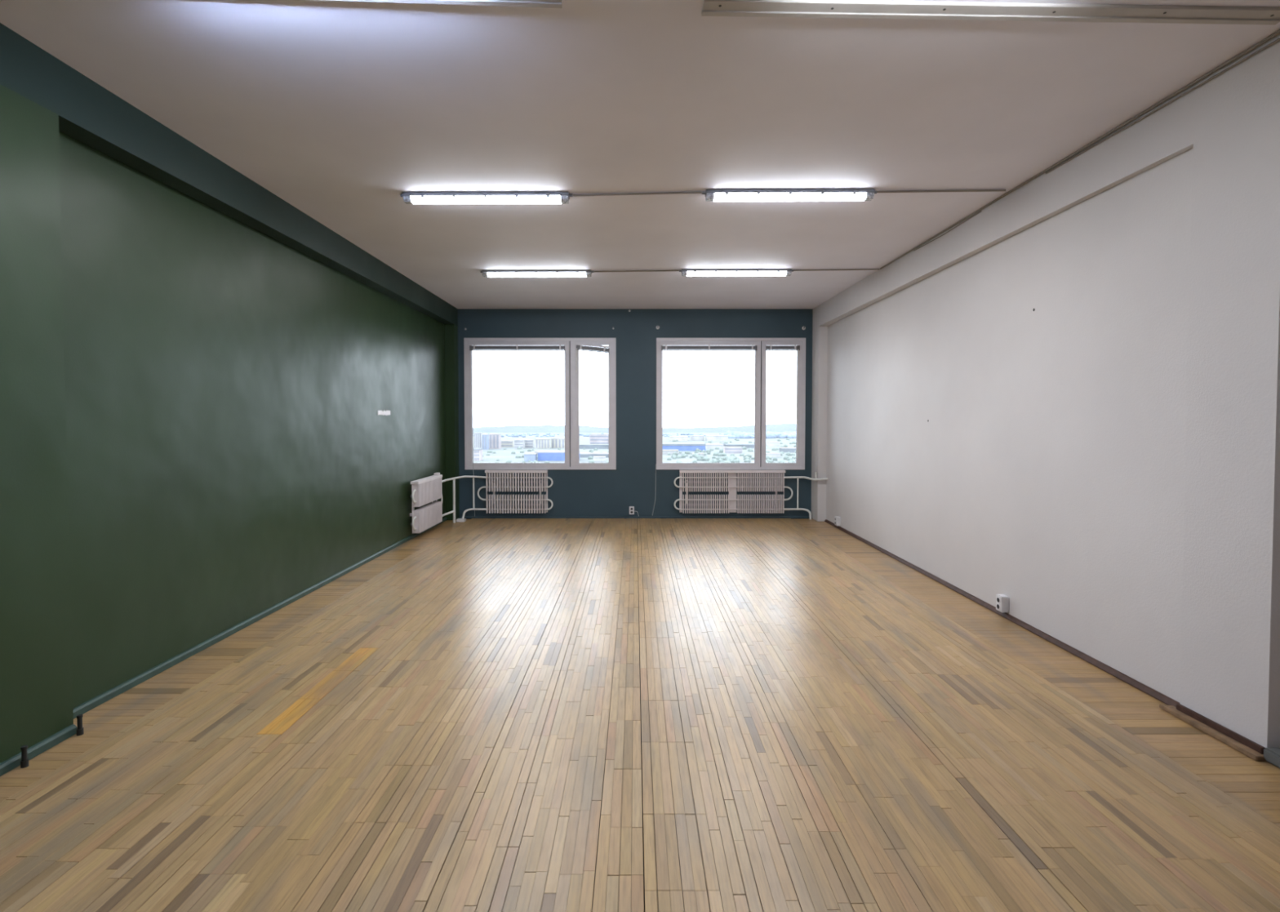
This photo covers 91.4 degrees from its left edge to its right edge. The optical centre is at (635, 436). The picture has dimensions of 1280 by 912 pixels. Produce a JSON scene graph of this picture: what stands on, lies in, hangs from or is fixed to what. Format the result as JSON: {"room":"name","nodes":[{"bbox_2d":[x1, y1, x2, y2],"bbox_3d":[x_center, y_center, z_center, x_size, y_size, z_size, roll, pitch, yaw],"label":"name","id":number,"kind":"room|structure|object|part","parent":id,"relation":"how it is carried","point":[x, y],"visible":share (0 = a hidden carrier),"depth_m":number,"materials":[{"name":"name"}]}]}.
{"room":"empty office room","nodes":[
{"label":"empty office room","id":0,"kind":"room"},
{"bbox_2d":[0,22,459,763],"bbox_3d":[-3.015,-0.179,3.326,0.450,3.312,13.060,0,2,0],"label":"wall","id":1,"kind":"structure","parent":0,"point":[197,370],"depth_m":3.88,"materials":[{"name":"green paint"}]},
{"bbox_2d":[0,517,447,776],"bbox_3d":[-2.854,1.367,6.089,0.172,0.045,7.200,0,2,0],"label":"baseboard","id":2,"kind":"structure","parent":1,"relation":"attached to","point":[14,762],"depth_m":3.86,"materials":[{"name":"teal paint"}]},
{"bbox_3d":[-2.779,1.456,2.793,0.022,0.045,0.605,0,2,0],"label":"pilaster skirting","id":3,"kind":"part","parent":2,"relation":"part of","materials":[{"name":"teal paint"}]},
{"bbox_2d":[377,409,390,415],"bbox_3d":[-2.938,-0.282,7.305,0.003,0.068,0.360,0,2,0],"label":"tape","id":4,"kind":"object","parent":1,"relation":"attached to","point":[386,412],"visible":1,"depth_m":7.30,"materials":[{"name":"white paper"}]},
{"bbox_2d":[409,472,442,533],"bbox_3d":[-2.862,0.879,8.547,0.155,0.708,1.222,0,2,0],"label":"radiator","id":5,"kind":"object","parent":1,"relation":"attached to","point":[424,491],"visible":1,"depth_m":8.36,"materials":[{"name":"metal"}]},
{"bbox_3d":[-2.869,0.929,8.037,0.008,0.630,0.018,0,2,0],"label":"panel","id":6,"kind":"part","parent":5,"relation":"part of","materials":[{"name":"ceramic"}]},
{"bbox_3d":[-2.838,0.580,8.519,0.106,0.038,1.000,0,2,0],"label":"plate","id":7,"kind":"part","parent":5,"relation":"part of","materials":[{"name":"metal"}]},
{"bbox_2d":[457,308,813,518],"bbox_3d":[0.000,-0.289,10.006,6.800,3.650,0.300,0,2,0],"label":"wall","id":8,"kind":"structure","parent":0,"point":[572,492],"depth_m":9.85,"materials":[{"name":"teal paint"}]},
{"bbox_2d":[477,470,553,513],"bbox_3d":[-1.889,0.862,9.831,1.194,0.673,0.110,0,2,0],"label":"radiator","id":9,"kind":"object","parent":8,"relation":"attached to","point":[495,482],"visible":1,"depth_m":9.78,"materials":[{"name":"metal"}]},
{"bbox_3d":[-1.869,0.545,9.820,0.972,0.038,0.106,0,2,0],"label":"plate","id":10,"kind":"part","parent":9,"relation":"part of","materials":[{"name":"metal"}]},
{"bbox_3d":[-1.869,0.715,9.872,0.972,0.030,0.012,0,2,0],"label":"mounting rail","id":11,"kind":"part","parent":9,"relation":"part of","materials":[{"name":"white metal"}]},
{"bbox_3d":[-1.869,1.075,9.881,0.972,0.030,0.012,0,2,0],"label":"mounting rail","id":12,"kind":"part","parent":9,"relation":"part of","materials":[{"name":"white metal"}]},
{"bbox_3d":[-1.393,0.880,9.860,0.020,0.630,0.008,0,2,0],"label":"panel","id":13,"kind":"part","parent":9,"relation":"part of","materials":[{"name":"metal"}]},
{"bbox_2d":[463,337,616,469],"bbox_3d":[-1.496,-0.508,10.027,2.447,2.103,0.445,0,2,0],"label":"window","id":14,"kind":"structure","parent":8,"relation":"in","point":[571,376],"depth_m":9.84,"materials":[{"name":"white plastic"}]},
{"bbox_2d":[469,342,565,350],"bbox_3d":[-1.847,-1.408,9.779,1.505,0.111,0.032,0,2,0],"label":"blind","id":15,"kind":"object","parent":14,"relation":"attached to","point":[473,346],"visible":1,"depth_m":9.77,"materials":[{"name":"white plastic"}]},
{"bbox_2d":[471,350,475,515],"bbox_3d":[-2.548,-0.050,9.841,0.012,2.640,0.032,1,2,32],"label":"pull cord","id":16,"kind":"object","parent":15,"relation":"hanging from","point":[472,350],"visible":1,"depth_m":9.83,"materials":[{"name":"white plastic"}]},
{"bbox_3d":[-1.847,-1.361,9.782,1.497,0.014,0.028,0,2,0],"label":"rail","id":17,"kind":"part","parent":15,"relation":"part of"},
{"bbox_3d":[-1.847,-1.447,9.780,1.505,0.030,0.028,0,2,0],"label":"head rail","id":18,"kind":"part","parent":15,"relation":"part of","materials":[{"name":"white plastic"}]},
{"bbox_3d":[-1.842,-0.516,9.868,1.606,1.986,0.064,0,2,0],"label":"sash","id":19,"kind":"part","parent":14,"relation":"part of","materials":[{"name":"clear glass"}]},
{"bbox_3d":[-0.684,-0.516,9.868,0.673,1.986,0.064,0,2,0],"label":"sash","id":20,"kind":"part","parent":14,"relation":"part of","materials":[{"name":"clear glass"}]},
{"bbox_2d":[575,342,609,353],"bbox_3d":[-0.663,-1.391,9.779,0.534,0.162,0.032,0,2,0],"label":"blind","id":21,"kind":"object","parent":14,"relation":"attached to","point":[581,346],"visible":1,"depth_m":9.77,"materials":[{"name":"white plastic"}]},
{"bbox_2d":[576,347,577,372],"bbox_3d":[-0.915,-1.198,9.765,0.017,0.380,0.017,1,2,22],"label":"blind wand","id":22,"kind":"object","parent":21,"relation":"hanging from","point":[576,348],"visible":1,"depth_m":9.76,"materials":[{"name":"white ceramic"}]},
{"bbox_3d":[-0.670,-1.344,9.782,0.522,0.014,0.028,6,2,0],"label":"rail","id":23,"kind":"part","parent":21,"relation":"part of","materials":[{"name":"grey metal"}]},
{"bbox_3d":[-0.661,-1.430,9.780,0.530,0.030,0.028,6,2,0],"label":"head rail","id":24,"kind":"part","parent":21,"relation":"part of","materials":[{"name":"white plastic"}]},
{"bbox_2d":[459,515,808,518],"bbox_3d":[0.000,1.274,9.888,5.560,0.030,0.020,0,2,0],"label":"baseboard","id":25,"kind":"structure","parent":8,"relation":"attached to","point":[460,517],"depth_m":9.88,"materials":[{"name":"teal paint"}]},
{"bbox_2d":[629,506,639,515],"bbox_3d":[-0.018,1.181,9.875,0.154,0.156,0.040,0,2,0],"label":"wall socket","id":26,"kind":"object","parent":8,"relation":"attached to","point":[632,511],"visible":1,"depth_m":9.86,"materials":[{"name":"white plastic"}]},
{"bbox_2d":[656,337,805,469],"bbox_3d":[1.507,-0.508,10.027,2.406,2.103,0.445,0,2,0],"label":"window","id":27,"kind":"structure","parent":8,"relation":"in","point":[760,395],"depth_m":9.84,"materials":[{"name":"white plastic"}]},
{"bbox_2d":[652,463,656,515],"bbox_3d":[0.299,0.840,9.865,0.066,0.821,0.025,0,2,0],"label":"pull cord","id":28,"kind":"object","parent":27,"relation":"hanging from","point":[655,464],"visible":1,"depth_m":9.87,"materials":[{"name":"grey"}]},
{"bbox_2d":[661,342,757,350],"bbox_3d":[1.160,-1.408,9.779,1.510,0.111,0.032,0,2,0],"label":"blind","id":29,"kind":"object","parent":27,"relation":"attached to","point":[665,346],"visible":1,"depth_m":9.77,"materials":[{"name":"white plastic"}]},
{"bbox_3d":[1.160,-1.447,9.780,1.510,0.030,0.028,0,2,0],"label":"head rail","id":30,"kind":"part","parent":29,"relation":"part of","materials":[{"name":"white plastic"}]},
{"bbox_3d":[1.160,-1.361,9.782,1.502,0.014,0.028,0,2,0],"label":"rail","id":31,"kind":"part","parent":29,"relation":"part of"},
{"bbox_3d":[1.177,-0.516,9.868,1.597,1.986,0.064,0,2,0],"label":"sash","id":32,"kind":"part","parent":27,"relation":"part of","materials":[{"name":"white plastic"}]},
{"bbox_3d":[2.314,-0.516,9.868,0.641,1.986,0.064,0,2,0],"label":"sash","id":33,"kind":"part","parent":27,"relation":"part of","materials":[{"name":"white plastic"}]},
{"bbox_2d":[765,342,799,350],"bbox_3d":[2.315,-1.408,9.779,0.540,0.111,0.032,0,2,0],"label":"blind","id":34,"kind":"object","parent":27,"relation":"attached to","point":[771,346],"visible":1,"depth_m":9.77,"materials":[{"name":"white plastic"}]},
{"bbox_3d":[2.315,-1.447,9.780,0.540,0.030,0.028,0,2,0],"label":"head rail","id":35,"kind":"part","parent":34,"relation":"part of","materials":[{"name":"white plastic"}]},
{"bbox_3d":[2.315,-1.361,9.782,0.532,0.014,0.028,0,2,0],"label":"rail","id":36,"kind":"part","parent":34,"relation":"part of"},
{"bbox_2d":[796,349,798,458],"bbox_3d":[2.548,-0.513,9.784,0.017,1.710,0.017,1,2,22],"label":"blind wand","id":37,"kind":"object","parent":34,"relation":"hanging from","point":[797,349],"visible":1,"depth_m":9.78,"materials":[{"name":"white plastic"}]},
{"bbox_2d":[674,470,793,513],"bbox_3d":[1.548,0.862,9.831,1.877,0.673,0.110,0,2,0],"label":"radiator","id":38,"kind":"object","parent":8,"relation":"attached to","point":[731,504],"visible":1,"depth_m":9.78,"materials":[{"name":"metal"}]},
{"bbox_3d":[0.722,0.880,9.860,0.043,0.630,0.008,0,2,0],"label":"panel","id":39,"kind":"part","parent":38,"relation":"part of","materials":[{"name":"metal"}]},
{"bbox_3d":[1.528,1.075,9.881,1.655,0.030,0.012,0,2,0],"label":"mounting rail","id":40,"kind":"part","parent":38,"relation":"part of","materials":[{"name":"white metal"}]},
{"bbox_3d":[1.528,0.715,9.872,1.655,0.030,0.012,0,2,0],"label":"mounting rail","id":41,"kind":"part","parent":38,"relation":"part of","materials":[{"name":"white metal"}]},
{"bbox_3d":[1.528,0.545,9.820,1.655,0.038,0.106,0,2,0],"label":"plate","id":42,"kind":"part","parent":38,"relation":"part of","materials":[{"name":"metal"}]},
{"bbox_3d":[1.540,0.880,9.860,0.122,0.630,0.008,0,2,0],"label":"panel","id":43,"kind":"part","parent":38,"relation":"part of","materials":[{"name":"metal"}]},
{"bbox_2d":[0,518,1279,911],"bbox_3d":[0.100,1.591,3.309,7.000,0.250,13.190,0,2,0],"label":"floor","id":44,"kind":"structure","parent":0,"point":[475,714],"depth_m":2.83,"materials":[{"name":"brown wood"}]},
{"bbox_2d":[20,745,28,768],"bbox_3d":[-2.740,1.434,2.800,0.028,0.092,0.028,0,2,0],"label":"stub","id":45,"kind":"object","parent":44,"relation":"on","point":[24,760],"visible":1,"depth_m":2.79,"materials":[{"name":"metal"}]},
{"bbox_3d":[-2.740,1.425,2.799,0.020,0.050,0.019,0,2,0],"label":"rod","id":46,"kind":"part","parent":45,"relation":"part of","materials":[{"name":"metal"}]},
{"bbox_2d":[75,714,84,735],"bbox_3d":[-2.745,1.424,3.084,0.028,0.097,0.028,0,2,0],"label":"stub","id":47,"kind":"object","parent":44,"relation":"on","point":[80,730],"visible":1,"depth_m":3.08,"materials":[{"name":"metal"}]},
{"bbox_3d":[-2.745,1.415,3.084,0.020,0.055,0.019,0,2,0],"label":"rod","id":48,"kind":"part","parent":47,"relation":"part of","materials":[{"name":"metal"}]},
{"bbox_2d":[456,518,466,522],"bbox_3d":[-2.663,1.276,9.548,0.125,0.045,0.100,0,2,0],"label":"pipe cover","id":49,"kind":"object","parent":44,"relation":"on","point":[458,520],"visible":1,"depth_m":9.50,"materials":[{"name":"white plastic"}]},
{"bbox_2d":[441,475,486,522],"bbox_3d":[-2.684,0.959,9.483,0.248,0.699,0.966,1,2,31],"label":"pipes","id":50,"kind":"object","parent":44,"relation":"on","point":[453,511],"visible":0.98,"depth_m":9.51,"materials":[{"name":"white metal"}]},
{"bbox_2d":[783,471,827,519],"bbox_3d":[2.669,0.916,9.706,0.680,0.764,0.229,1,2,37],"label":"pipes","id":51,"kind":"object","parent":44,"relation":"on","point":[791,477],"visible":1,"depth_m":9.80,"materials":[{"name":"white metal"}]},
{"bbox_2d":[1263,747,1279,768],"bbox_3d":[2.982,1.450,2.748,0.235,0.060,0.215,0,2,0],"label":"duct","id":52,"kind":"object","parent":44,"relation":"on","point":[1272,755],"visible":1,"depth_m":2.81,"materials":[{"name":"grey metal"}]},
{"bbox_2d":[0,0,1279,308],"bbox_3d":[0.100,-1.934,3.279,7.000,0.200,13.060,0,2,0],"label":"ceiling","id":53,"kind":"structure","parent":0,"point":[339,110],"depth_m":3.57,"materials":[{"name":"paint"}]},
{"bbox_2d":[326,0,562,8],"bbox_3d":[-1.542,-1.804,2.515,2.478,0.018,0.099,0,2,-3],"label":"ceiling lamp","id":54,"kind":"object","parent":53,"relation":"attached to","point":[525,3],"visible":1,"depth_m":2.58,"materials":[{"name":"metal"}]},
{"bbox_2d":[400,191,573,204],"bbox_3d":[-1.145,-1.840,4.812,1.328,0.070,0.105,0,2,0],"label":"ceiling lamp","id":55,"kind":"object","parent":53,"relation":"attached to","point":[409,197],"visible":1,"depth_m":4.77,"materials":[{"name":"white plastic"}]},
{"bbox_2d":[410,195,561,204],"bbox_3d":[-1.145,-1.825,4.813,1.146,0.040,0.086,0,2,0],"label":"diffuser","id":56,"kind":"object","parent":55,"relation":"attached to","point":[415,199],"depth_m":4.78,"materials":[{"name":"white plastic"}]},
{"bbox_2d":[480,269,594,276],"bbox_3d":[-1.145,-1.907,7.291,1.328,0.070,0.105,0,2,0],"label":"ceiling lamp","id":57,"kind":"object","parent":53,"relation":"attached to","point":[569,273],"visible":1,"depth_m":7.25,"materials":[{"name":"white plastic"}]},
{"bbox_2d":[487,271,586,276],"bbox_3d":[-1.145,-1.892,7.292,1.146,0.040,0.086,0,2,0],"label":"diffuser","id":58,"kind":"object","parent":57,"relation":"attached to","point":[489,273],"depth_m":7.25,"materials":[{"name":"white plastic"}]},
{"bbox_2d":[594,270,679,271],"bbox_3d":[0.013,-1.929,7.266,0.988,0.016,0.016,0,2,3],"label":"cable conduit","id":59,"kind":"object","parent":53,"relation":"attached to","point":[614,270],"visible":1,"depth_m":7.26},
{"bbox_2d":[573,191,702,196],"bbox_3d":[0.013,-1.862,4.784,0.989,0.016,0.016,0,2,4],"label":"cable conduit","id":60,"kind":"object","parent":53,"relation":"attached to","point":[692,192],"visible":1,"depth_m":4.78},
{"bbox_2d":[679,268,793,275],"bbox_3d":[1.172,-1.906,7.241,1.328,0.070,0.105,0,2,0],"label":"ceiling lamp","id":61,"kind":"object","parent":53,"relation":"attached to","point":[685,272],"visible":1,"depth_m":7.20,"materials":[{"name":"white plastic"}]},
{"bbox_2d":[686,271,786,275],"bbox_3d":[1.172,-1.890,7.242,1.146,0.040,0.086,0,2,0],"label":"diffuser","id":62,"kind":"object","parent":61,"relation":"attached to","point":[688,273],"depth_m":7.20,"materials":[{"name":"white plastic"}]},
{"bbox_2d":[702,188,876,201],"bbox_3d":[1.172,-1.839,4.752,1.328,0.070,0.105,0,2,1],"label":"ceiling lamp","id":63,"kind":"object","parent":53,"relation":"attached to","point":[824,194],"visible":1,"depth_m":4.71,"materials":[{"name":"white plastic"}]},
{"bbox_2d":[713,192,866,201],"bbox_3d":[1.172,-1.823,4.753,1.146,0.040,0.086,0,2,1],"label":"diffuser","id":64,"kind":"object","parent":63,"relation":"attached to","point":[717,197],"depth_m":4.72,"materials":[{"name":"white plastic"}]},
{"bbox_2d":[793,268,879,271],"bbox_3d":[2.324,-1.928,7.206,0.974,0.016,0.016,0,2,3],"label":"cable conduit","id":65,"kind":"object","parent":53,"relation":"attached to","point":[846,268],"visible":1,"depth_m":7.20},
{"bbox_2d":[876,189,1005,192],"bbox_3d":[2.316,-1.861,4.727,0.958,0.016,0.016,0,2,2],"label":"cable conduit","id":66,"kind":"object","parent":53,"relation":"attached to","point":[957,190],"visible":1,"depth_m":4.72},
{"bbox_2d":[701,0,1279,24],"bbox_3d":[1.542,-1.808,2.657,2.516,0.018,0.099,0,2,-1],"label":"ceiling lamp","id":67,"kind":"object","parent":53,"relation":"attached to","point":[860,9],"visible":1,"depth_m":2.65,"materials":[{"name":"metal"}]},
{"bbox_2d":[880,29,1279,269],"bbox_3d":[2.851,-1.869,4.931,0.017,0.017,4.480,0,2,-1],"label":"cable conduit","id":68,"kind":"object","parent":53,"relation":"attached to","point":[1277,32],"visible":1,"depth_m":3.67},
{"bbox_2d":[811,34,1279,748],"bbox_3d":[3.160,-0.179,3.326,0.740,3.312,13.060,0,2,0],"label":"wall","id":69,"kind":"structure","parent":0,"point":[1102,459],"depth_m":3.89,"materials":[{"name":"white paint"}]},
{"bbox_2d":[834,515,840,525],"bbox_3d":[2.897,1.206,8.936,0.065,0.125,0.100,0,2,0],"label":"wall socket","id":70,"kind":"object","parent":69,"relation":"attached to","point":[837,518],"visible":1,"depth_m":8.89,"materials":[{"name":"white plastic"}]},
{"bbox_2d":[914,210,981,250],"bbox_3d":[2.847,-1.872,5.752,0.008,0.021,1.200,0,2,-1],"label":"cable conduit","id":71,"kind":"object","parent":69,"relation":"attached to","point":[980,211],"visible":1,"depth_m":5.63,"materials":[{"name":"grey plastic"}]},
{"bbox_2d":[995,594,1008,612],"bbox_3d":[2.897,1.314,4.927,0.065,0.125,0.085,0,2,0],"label":"wall socket","id":72,"kind":"object","parent":69,"relation":"attached to","point":[1002,600],"visible":1,"depth_m":4.89,"materials":[{"name":"white plastic"}]},
{"bbox_2d":[824,519,1266,760],"bbox_3d":[2.879,1.361,6.204,0.102,0.050,6.730,0,2,0],"label":"baseboard","id":73,"kind":"structure","parent":69,"relation":"attached to","point":[1249,748],"depth_m":3.55,"materials":[{"name":"brown wood"}]},
{"bbox_3d":[2.880,1.435,3.085,0.024,0.029,0.450,0,2,-1],"label":"skirting","id":74,"kind":"part","parent":73,"relation":"part of","materials":[{"name":"brown wood"}]},
{"bbox_2d":[1045,37,1279,173],"bbox_3d":[2.876,-1.810,3.563,0.013,0.028,1.580,0,2,-1],"label":"cable","id":75,"kind":"object","parent":69,"relation":"attached to","point":[1277,39],"visible":1,"depth_m":3.32,"materials":[{"name":"grey plastic"}]},
{"label":"outside","id":76,"kind":"structure","parent":0,"visible":0},
{"bbox_2d":[473,432,795,462],"bbox_3d":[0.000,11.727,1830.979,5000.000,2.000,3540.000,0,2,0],"label":"ground","id":77,"kind":"structure","parent":76,"point":[502,455],"depth_m":1236.55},
{"bbox_2d":[473,432,483,448],"bbox_3d":[-333.211,7.810,1327.001,15.704,32.958,17.000,0,2,0],"label":"apartment tower","id":78,"kind":"structure","parent":77,"relation":"on","point":[477,436],"depth_m":1318.87,"materials":[{"name":"white concrete"}]},
{"bbox_2d":[473,448,483,460],"bbox_3d":[-233.529,26.486,928.696,9.235,17.059,21.000,0,2,0],"label":"apartment block","id":79,"kind":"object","parent":77,"relation":"on","point":[477,453],"visible":0.97,"depth_m":918.70,"materials":[{"name":"white"}]},
{"bbox_2d":[481,434,488,449],"bbox_3d":[-305.757,10.295,1274.604,11.216,30.811,19.000,0,2,0],"label":"apartment tower","id":80,"kind":"structure","parent":77,"relation":"on","point":[485,437],"depth_m":1265.56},
{"bbox_2d":[488,433,501,448],"bbox_3d":[-294.167,9.338,1309.726,22.667,30.833,19.000,0,2,0],"label":"apartment tower","id":81,"kind":"structure","parent":77,"relation":"on","point":[495,439],"depth_m":1300.64,"materials":[{"name":"white concrete"}]},
{"bbox_2d":[501,440,514,447],"bbox_3d":[-283.235,15.689,1384.395,27.471,14.118,15.000,0,2,0],"label":"apartment block","id":82,"kind":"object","parent":77,"relation":"on","point":[504,443],"visible":0.84,"depth_m":1377.45,"materials":[{"name":"white concrete"}]},
{"bbox_2d":[514,440,524,448],"bbox_3d":[-245.915,15.440,1326.206,19.592,17.746,15.000,0,2,0],"label":"apartment block","id":83,"kind":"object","parent":77,"relation":"on","point":[517,443],"visible":0.94,"depth_m":1319.19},
{"bbox_2d":[524,439,533,448],"bbox_3d":[-228.000,14.807,1345.029,18.143,18.000,15.000,0,2,0],"label":"apartment block","id":84,"kind":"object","parent":77,"relation":"on","point":[529,443],"visible":1,"depth_m":1338.00,"materials":[{"name":"white concrete"}]},
{"bbox_2d":[524,453,537,461],"bbox_3d":[-152.885,29.693,912.130,16.000,11.538,23.000,0,2,0],"label":"warehouse","id":85,"kind":"structure","parent":77,"relation":"on","point":[531,456],"depth_m":901.15,"materials":[{"name":"white"}]},
{"bbox_2d":[534,438,551,448],"bbox_3d":[-196.056,14.160,1326.672,31.423,20.282,16.000,0,2,0],"label":"apartment block","id":86,"kind":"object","parent":77,"relation":"on","point":[540,442],"visible":1,"depth_m":1319.19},
{"bbox_2d":[482,446,608,462],"bbox_3d":[-151.654,31.360,1033.840,241.839,9.222,511.557,0,2,0],"label":"trees","id":87,"kind":"object","parent":77,"relation":"on","point":[590,457],"visible":0.34,"depth_m":988.27,"materials":[{"name":"plant"}]},
{"bbox_2d":[551,438,564,448],"bbox_3d":[-165.429,13.508,1345.494,30.143,20.571,16.000,0,2,0],"label":"apartment block","id":88,"kind":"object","parent":77,"relation":"on","point":[555,442],"visible":0.9,"depth_m":1338.00,"materials":[{"name":"white concrete"}]},
{"bbox_2d":[537,450,580,460],"bbox_3d":[-114.118,28.062,935.741,59.824,13.529,35.000,0,2,0],"label":"warehouse","id":89,"kind":"structure","parent":77,"relation":"on","point":[542,455],"depth_m":918.70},
{"bbox_2d":[579,444,608,448],"bbox_3d":[-81.667,20.423,1316.027,77.667,8.333,31.000,0,2,0],"label":"hall","id":90,"kind":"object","parent":77,"relation":"on","point":[581,446],"visible":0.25,"depth_m":1300.96,"materials":[{"name":"white"}]},
{"bbox_2d":[579,453,608,457],"bbox_3d":[-58.723,29.667,1008.909,62.277,6.383,25.000,0,2,0],"label":"hall","id":91,"kind":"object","parent":77,"relation":"on","point":[581,455],"visible":0.46,"depth_m":996.99,"materials":[{"name":"white"}]},
{"bbox_2d":[473,432,724,437],"bbox_3d":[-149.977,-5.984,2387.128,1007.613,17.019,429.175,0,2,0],"label":"trees","id":92,"kind":"object","parent":77,"relation":"on","point":[515,434],"visible":0.36,"depth_m":2355.74,"materials":[{"name":"plant"}]},
{"bbox_2d":[589,434,608,444],"bbox_3d":[-82.258,6.503,1520.403,57.129,25.161,21.000,0,2,0],"label":"office block","id":93,"kind":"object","parent":77,"relation":"on","point":[593,438],"visible":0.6,"depth_m":1510.25,"materials":[{"name":"white concrete"}]},
{"bbox_2d":[593,456,605,461],"bbox_3d":[-51.923,32.135,907.194,17.154,6.923,13.000,0,2,0],"label":"shed","id":94,"kind":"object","parent":77,"relation":"on","point":[595,458],"visible":0.93,"depth_m":901.15,"materials":[{"name":"white"}]},
{"bbox_2d":[662,449,678,454],"bbox_3d":[62.093,26.636,1097.487,27.512,7.674,17.000,0,2,0],"label":"shed","id":95,"kind":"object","parent":77,"relation":"on","point":[664,451],"visible":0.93,"depth_m":1089.38,"materials":[{"name":"white"}]},
{"bbox_2d":[669,435,688,440],"bbox_3d":[126.923,4.653,1820.785,51.769,12.692,41.000,0,2,0],"label":"hall","id":96,"kind":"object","parent":77,"relation":"on","point":[671,437],"visible":1,"depth_m":1800.92,"materials":[{"name":"white"}]},
{"bbox_2d":[662,443,706,450],"bbox_3d":[88.831,20.037,1239.073,97.623,13.247,46.000,0,2,0],"label":"warehouse","id":97,"kind":"structure","parent":77,"relation":"on","point":[680,446],"depth_m":1216.48,"materials":[{"name":"blue metal"}]},
{"bbox_2d":[705,443,724,448],"bbox_3d":[166.667,19.871,1321.014,36.000,9.167,41.000,0,2,0],"label":"hall","id":98,"kind":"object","parent":77,"relation":"on","point":[708,446],"visible":0.79,"depth_m":1300.96,"materials":[{"name":"white"}]},
{"bbox_2d":[705,435,728,440],"bbox_3d":[237.692,3.499,1820.754,61.000,15.000,41.000,0,2,0],"label":"hall","id":99,"kind":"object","parent":77,"relation":"on","point":[708,437],"visible":1,"depth_m":1800.92,"materials":[{"name":"white"}]},
{"bbox_2d":[662,437,795,452],"bbox_3d":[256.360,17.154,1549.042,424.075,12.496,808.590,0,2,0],"label":"trees","id":100,"kind":"object","parent":77,"relation":"on","point":[787,438],"visible":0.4,"depth_m":1327.59,"materials":[{"name":"green plant"}]},
{"bbox_2d":[666,450,795,462],"bbox_3d":[172.284,32.565,979.217,250.490,11.368,318.006,0,2,0],"label":"trees","id":101,"kind":"object","parent":77,"relation":"on","point":[731,459],"visible":0.66,"depth_m":941.40,"materials":[{"name":"plant"}]},
{"bbox_2d":[723,446,742,453],"bbox_3d":[175.714,24.035,1124.340,32.429,11.429,19.000,0,2,0],"label":"office block","id":102,"kind":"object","parent":77,"relation":"on","point":[728,450],"visible":0.93,"depth_m":1115.22,"materials":[{"name":"white"}]},
{"bbox_2d":[723,443,754,448],"bbox_3d":[233.143,19.598,1358.162,76.428,7.714,41.000,0,2,0],"label":"hall","id":103,"kind":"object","parent":77,"relation":"on","point":[746,445],"visible":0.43,"depth_m":1338.33,"materials":[{"name":"white"}]},
{"bbox_2d":[724,430,795,438],"bbox_3d":[461.695,-3.851,2244.589,331.885,33.683,442.689,0,2,0],"label":"woods","id":104,"kind":"object","parent":77,"relation":"on","point":[735,434],"visible":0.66,"depth_m":2044.20,"materials":[{"name":"teal plant"}]},
{"bbox_2d":[766,441,779,445],"bbox_3d":[322.154,16.668,1455.976,25.000,8.308,31.000,0,2,0],"label":"hall","id":105,"kind":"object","parent":77,"relation":"on","point":[768,443],"visible":1,"depth_m":1441.09,"materials":[{"name":"white"}]},
{"bbox_2d":[765,453,781,457],"bbox_3d":[223.226,29.801,1014.621,24.226,5.806,15.000,0,2,0],"label":"shed","id":106,"kind":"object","parent":77,"relation":"on","point":[771,455],"visible":0.75,"depth_m":1007.76,"materials":[{"name":"white"}]},
{"bbox_2d":[778,447,795,452],"bbox_3d":[287.407,24.483,1168.638,30.630,8.148,25.000,0,2,0],"label":"hall","id":107,"kind":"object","parent":77,"relation":"on","point":[781,449],"visible":0.71,"depth_m":1156.82,"materials":[{"name":"white"}]},
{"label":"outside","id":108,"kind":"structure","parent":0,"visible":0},
{"bbox_2d":[473,422,795,432],"bbox_3d":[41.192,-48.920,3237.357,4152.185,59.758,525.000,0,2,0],"label":"hills","id":109,"kind":"structure","parent":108,"point":[780,428],"depth_m":3060.48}
]}

